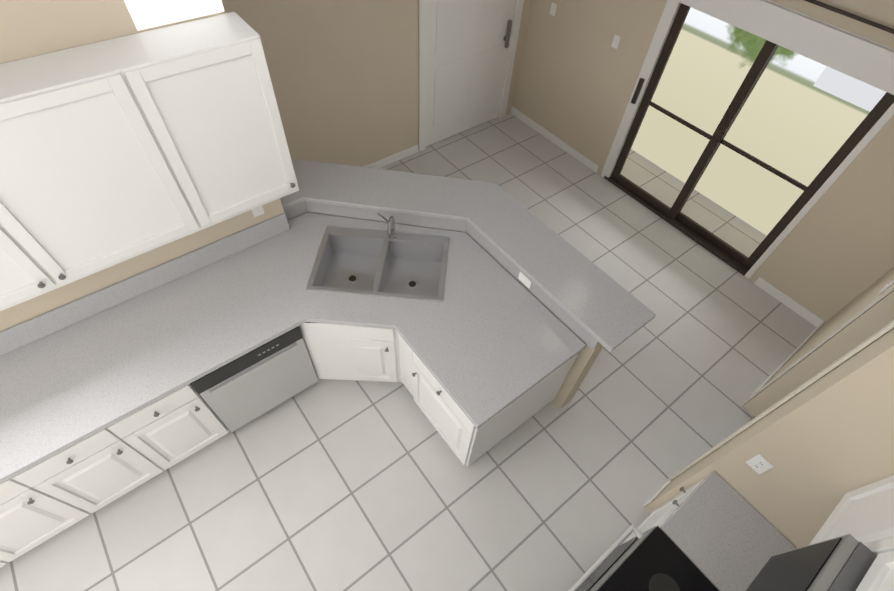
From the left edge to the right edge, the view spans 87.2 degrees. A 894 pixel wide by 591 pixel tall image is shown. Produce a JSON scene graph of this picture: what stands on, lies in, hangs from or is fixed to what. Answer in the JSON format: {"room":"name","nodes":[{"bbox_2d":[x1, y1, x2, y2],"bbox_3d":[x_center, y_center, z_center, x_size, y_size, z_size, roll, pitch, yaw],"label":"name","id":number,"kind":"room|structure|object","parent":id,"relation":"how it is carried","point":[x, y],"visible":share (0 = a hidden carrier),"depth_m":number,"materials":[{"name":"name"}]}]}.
{"room":"kitchen","nodes":[
{"label":"kitchen","id":0,"kind":"room"},
{"bbox_2d":[0,0,283,330],"bbox_3d":[-3.038,-0.249,1.476,4.804,4.534,0.124,-30,60,-24],"label":"wall","id":1,"kind":"structure","parent":0,"point":[30,28],"depth_m":2.12,"materials":[{"name":"beige paint"}]},
{"bbox_2d":[0,200,75,310],"bbox_3d":[-2.322,-0.249,1.952,0.846,0.930,0.316,-30,60,-24],"label":"upper cabinet","id":2,"kind":"object","parent":1,"relation":"attached to","point":[28,271],"depth_m":2.22,"materials":[{"name":"white wood"}]},
{"bbox_2d":[0,37,215,279],"bbox_3d":[-1.752,-0.581,2.241,0.846,0.930,0.316,-30,60,-24],"label":"upper cabinet","id":3,"kind":"object","parent":1,"relation":"attached to","point":[115,151],"depth_m":2.10,"materials":[{"name":"white wood"}]},
{"bbox_2d":[0,213,289,355],"bbox_3d":[-3.052,0.560,2.452,4.780,0.159,0.017,-30,60,-24],"label":"backsplash","id":4,"kind":"structure","parent":1,"relation":"attached to","point":[19,335],"depth_m":2.98,"materials":[{"name":"grey stone"}]},
{"bbox_2d":[120,12,298,223],"bbox_3d":[-1.251,-0.873,2.495,0.673,0.930,0.316,-30,60,-24],"label":"upper cabinet","id":5,"kind":"object","parent":1,"relation":"attached to","point":[210,78],"depth_m":2.30,"materials":[{"name":"white wood"}]},
{"bbox_2d":[252,206,264,216],"bbox_3d":[-1.287,-0.586,3.186,0.075,0.115,0.014,-30,60,-24],"label":"light switch","id":6,"kind":"object","parent":1,"relation":"attached to","point":[257,211],"visible":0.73,"depth_m":3.20,"materials":[{"name":"white plastic"}]},
{"bbox_2d":[284,201,466,231],"bbox_3d":[-0.547,-0.552,3.484,1.020,0.118,0.886,-30,60,-24],"label":"backsplash","id":7,"kind":"structure","parent":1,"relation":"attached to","point":[298,209],"depth_m":3.52,"materials":[{"name":"grey stone"}]},
{"bbox_2d":[221,0,529,166],"bbox_3d":[-0.523,-2.694,4.166,3.840,3.478,0.120,-30,60,-24],"label":"wall","id":8,"kind":"structure","parent":0,"point":[344,75],"depth_m":4.40,"materials":[{"name":"beige paint"}]},
{"bbox_2d":[364,145,417,168],"bbox_3d":[-1.145,-1.287,5.180,2.030,0.099,0.012,-30,60,-24],"label":"baseboard","id":9,"kind":"structure","parent":8,"relation":"attached to","point":[407,152],"depth_m":5.44,"materials":[{"name":"white wood"}]},
{"bbox_2d":[419,0,523,151],"bbox_3d":[0.259,-2.695,5.077,1.390,2.109,0.100,-30,60,-24],"label":"entry door","id":10,"kind":"structure","parent":8,"relation":"in","point":[463,48],"depth_m":5.20,"materials":[{"name":"white wood"}]},
{"bbox_2d":[0,113,815,590],"bbox_3d":[-0.137,1.037,3.580,10.300,0.080,6.120,-30,60,-24],"label":"floor","id":11,"kind":"structure","parent":0,"point":[342,485],"depth_m":3.41,"materials":[{"name":"tile"}]},
{"bbox_2d":[0,552,18,567],"bbox_3d":[-3.017,1.250,2.634,0.572,0.878,0.787,-30,60,-24],"label":"base cabinet","id":12,"kind":"object","parent":11,"relation":"on","point":[5,557],"depth_m":2.76,"materials":[{"name":"white wood"}]},
{"bbox_2d":[0,472,99,555],"bbox_3d":[-2.661,1.043,2.814,0.571,0.878,0.787,-30,60,-24],"label":"base cabinet","id":13,"kind":"object","parent":11,"relation":"on","point":[47,499],"depth_m":2.68,"materials":[{"name":"white wood"}]},
{"bbox_2d":[24,421,174,507],"bbox_3d":[-2.304,0.835,2.995,0.572,0.878,0.787,-30,60,-24],"label":"base cabinet","id":14,"kind":"object","parent":11,"relation":"on","point":[103,467],"depth_m":2.75,"materials":[{"name":"white wood"}]},
{"bbox_2d":[120,384,228,463],"bbox_3d":[-1.972,0.642,3.163,0.511,0.878,0.787,-30,60,-24],"label":"base cabinet","id":15,"kind":"object","parent":11,"relation":"on","point":[181,423],"depth_m":2.93,"materials":[{"name":"white wood"}]},
{"bbox_2d":[0,213,503,483],"bbox_3d":[-2.280,0.722,2.431,5.832,0.451,1.230,-30,60,-24],"label":"countertop","id":16,"kind":"structure","parent":15,"relation":"on","point":[60,389],"depth_m":3.00,"materials":[{"name":"stone"}]},
{"bbox_2d":[305,213,449,313],"bbox_3d":[-0.462,-0.258,3.293,1.084,0.452,1.061,-30,60,-24],"label":"sink","id":17,"kind":"object","parent":16,"relation":"in","point":[364,266],"depth_m":3.45,"materials":[{"name":"grey ceramic"}]},
{"bbox_2d":[190,326,317,431],"bbox_3d":[-1.468,0.386,3.390,0.694,0.878,0.770,-30,60,-24],"label":"dishwasher","id":18,"kind":"object","parent":11,"relation":"on","point":[237,393],"visible":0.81,"depth_m":3.13,"materials":[{"name":"silver metal"}]},
{"bbox_2d":[299,242,412,395],"bbox_3d":[-0.493,0.059,3.701,1.387,0.878,1.310,-30,60,-24],"label":"base cabinet","id":19,"kind":"object","parent":11,"relation":"on","point":[348,352],"visible":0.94,"depth_m":2.96,"materials":[{"name":"white wood"}]},
{"bbox_2d":[287,212,602,408],"bbox_3d":[-0.154,0.056,3.624,1.207,1.039,2.290,-30,60,-24],"label":"wall bar","id":20,"kind":"object","parent":11,"relation":"on","point":[587,356],"visible":0.15,"depth_m":3.34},
{"bbox_2d":[280,159,655,351],"bbox_3d":[-0.068,-0.391,3.290,1.468,0.040,2.660,-30,60,-24],"label":"bar ledge","id":21,"kind":"object","parent":20,"relation":"on","point":[603,309],"visible":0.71,"depth_m":3.41,"materials":[{"name":"grey stone"}]},
{"bbox_2d":[466,222,598,349],"bbox_3d":[0.542,-0.108,3.212,0.018,0.118,1.278,-30,60,-24],"label":"backsplash","id":22,"kind":"structure","parent":20,"relation":"attached to","point":[569,321],"depth_m":3.15,"materials":[{"name":"grey stone"}]},
{"bbox_2d":[518,271,531,288],"bbox_3d":[0.528,-0.104,3.201,0.014,0.075,0.115,-30,60,-24],"label":"outlet","id":23,"kind":"object","parent":22,"relation":"attached to","point":[524,279],"visible":1,"depth_m":3.20,"materials":[{"name":"white plastic"}]},
{"bbox_2d":[412,352,578,466],"bbox_3d":[0.287,0.594,3.340,0.934,0.878,0.657,-30,60,-24],"label":"base cabinet","id":24,"kind":"object","parent":11,"relation":"on","point":[467,441],"visible":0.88,"depth_m":3.12,"materials":[{"name":"white wood"}]},
{"bbox_2d":[396,269,585,428],"bbox_3d":[0.159,0.195,3.146,0.912,0.196,1.188,-30,60,-24],"label":"countertop","id":25,"kind":"structure","parent":24,"relation":"on","point":[482,332],"depth_m":2.96,"materials":[{"name":"stone"}]},
{"bbox_2d":[568,524,717,590],"bbox_3d":[0.900,1.737,2.353,0.784,1.119,0.707,-30,60,-24],"label":"range","id":26,"kind":"object","parent":11,"relation":"on","point":[654,558],"visible":1,"depth_m":2.25,"materials":[{"name":"silver metal"}]},
{"bbox_2d":[622,479,703,543],"bbox_3d":[1.424,1.546,2.683,0.474,0.878,0.671,-30,60,-24],"label":"base cabinet","id":27,"kind":"object","parent":11,"relation":"on","point":[659,516],"visible":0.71,"depth_m":2.77,"materials":[{"name":"white wood"}]},
{"bbox_2d":[659,471,796,590],"bbox_3d":[1.456,1.244,2.273,0.474,0.140,0.647,-30,60,-24],"label":"countertop","id":28,"kind":"structure","parent":27,"relation":"on","point":[720,532],"depth_m":2.34,"materials":[{"name":"grey stone"}]},
{"bbox_2d":[512,0,893,321],"bbox_3d":[2.249,-1.909,4.237,0.120,2.686,4.450,-30,60,-24],"label":"wall","id":29,"kind":"structure","parent":0,"point":[831,255],"depth_m":4.32,"materials":[{"name":"beige paint"}]},
{"bbox_2d":[550,2,556,16],"bbox_3d":[1.127,-3.037,4.983,0.014,0.115,0.075,-30,60,-24],"label":"light switch","id":30,"kind":"object","parent":29,"relation":"attached to","point":[553,9],"visible":1,"depth_m":4.98,"materials":[{"name":"white plastic"}]},
{"bbox_2d":[511,106,598,172],"bbox_3d":[1.308,-1.967,5.852,0.012,0.099,1.507,-30,60,-24],"label":"baseboard","id":31,"kind":"structure","parent":29,"relation":"attached to","point":[567,148],"depth_m":5.81,"materials":[{"name":"white wood"}]},
{"bbox_2d":[611,34,620,48],"bbox_3d":[1.651,-2.480,4.590,0.014,0.115,0.075,-30,60,-24],"label":"light switch","id":32,"kind":"object","parent":29,"relation":"attached to","point":[616,41],"visible":1,"depth_m":4.58,"materials":[{"name":"white plastic"}]},
{"bbox_2d":[601,0,893,278],"bbox_3d":[2.483,-1.451,4.258,0.155,2.120,1.930,-30,60,-24],"label":"sliding door","id":33,"kind":"structure","parent":29,"relation":"in","point":[852,147],"depth_m":4.34,"materials":[{"name":"brown metal"}]},
{"bbox_2d":[675,0,893,94],"bbox_3d":[2.474,-1.994,3.478,0.036,0.215,1.870,-30,60,-24],"label":"blind valance","id":34,"kind":"object","parent":33,"relation":"attached to","point":[858,58],"visible":1,"depth_m":3.36,"materials":[{"name":"white fabric"}]},
{"bbox_2d":[754,277,821,325],"bbox_3d":[3.203,0.047,4.430,0.012,0.099,0.613,-30,60,-24],"label":"baseboard","id":35,"kind":"structure","parent":29,"relation":"attached to","point":[816,321],"depth_m":4.41,"materials":[{"name":"white wood"}]},
{"bbox_2d":[804,0,893,33],"bbox_3d":[2.472,-2.115,3.303,0.081,0.048,2.138,-30,60,-24],"label":"curtain rod","id":36,"kind":"object","parent":29,"relation":"attached to","point":[856,17],"depth_m":3.11,"materials":[{"name":"brown metal"}]},
{"bbox_2d":[645,338,893,547],"bbox_3d":[1.755,0.727,1.836,0.120,3.251,0.800,-30,60,-24],"label":"wall","id":37,"kind":"structure","parent":0,"point":[824,449],"depth_m":2.00,"materials":[{"name":"beige paint"}]},
{"bbox_2d":[746,454,773,474],"bbox_3d":[1.506,0.815,2.264,0.008,0.115,0.075,-30,60,-24],"label":"outlet","id":38,"kind":"object","parent":37,"relation":"attached to","point":[759,464],"visible":1,"depth_m":2.26,"materials":[{"name":"white plastic"}]},
{"bbox_2d":[660,267,893,492],"bbox_3d":[2.564,-0.078,2.517,2.450,3.225,0.120,-30,60,-24],"label":"wall","id":39,"kind":"structure","parent":0,"point":[872,320],"depth_m":3.04,"materials":[{"name":"beige paint"}]},
{"bbox_2d":[666,285,893,481],"bbox_3d":[2.056,0.447,2.739,1.050,2.184,0.015,-30,60,-24],"label":"door frame","id":40,"kind":"structure","parent":39,"relation":"attached to","point":[859,347],"depth_m":2.59,"materials":[{"name":"white wood"}]},
{"bbox_2d":[748,320,824,397],"bbox_3d":[2.927,0.544,4.033,1.227,0.099,0.012,-30,60,-24],"label":"baseboard","id":41,"kind":"structure","parent":39,"relation":"attached to","point":[822,322],"depth_m":4.01,"materials":[{"name":"white wood"}]},
{"bbox_2d":[878,280,893,294],"bbox_3d":[2.724,-0.060,2.907,0.075,0.115,0.014,-30,60,-24],"label":"light switch","id":42,"kind":"object","parent":39,"relation":"attached to","point":[887,286],"visible":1,"depth_m":2.90,"materials":[{"name":"white plastic"}]},
{"bbox_3d":[-0.361,1.929,-0.023,5.830,4.534,0.120,-30,60,-24],"label":"wall","id":43,"kind":"structure","parent":0,"visible":0},
{"bbox_2d":[809,475,893,550],"bbox_3d":[1.599,0.798,1.479,0.473,0.804,0.326,-30,60,-24],"label":"upper cabinet","id":44,"kind":"object","parent":43,"relation":"attached to","point":[864,515],"depth_m":1.70,"materials":[{"name":"white wood"}]},
{"bbox_2d":[856,543,893,590],"bbox_3d":[1.107,0.960,1.053,0.784,0.372,0.326,-30,60,-24],"label":"upper cabinet","id":45,"kind":"object","parent":43,"relation":"attached to","point":[880,576],"depth_m":1.35,"materials":[{"name":"white wood"}]},
{"bbox_2d":[744,534,876,590],"bbox_3d":[1.048,1.164,1.403,0.784,0.427,0.454,-30,60,-24],"label":"over-the-range microwave","id":46,"kind":"object","parent":45,"relation":"attached to","point":[843,563],"visible":1,"depth_m":1.46,"materials":[{"name":"silver metal"}]},
{"label":"outside","id":47,"kind":"structure","parent":0,"visible":0},
{"bbox_2d":[631,7,885,235],"bbox_3d":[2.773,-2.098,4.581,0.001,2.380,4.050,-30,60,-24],"label":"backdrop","id":48,"kind":"structure","parent":47,"point":[800,118],"depth_m":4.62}
]}

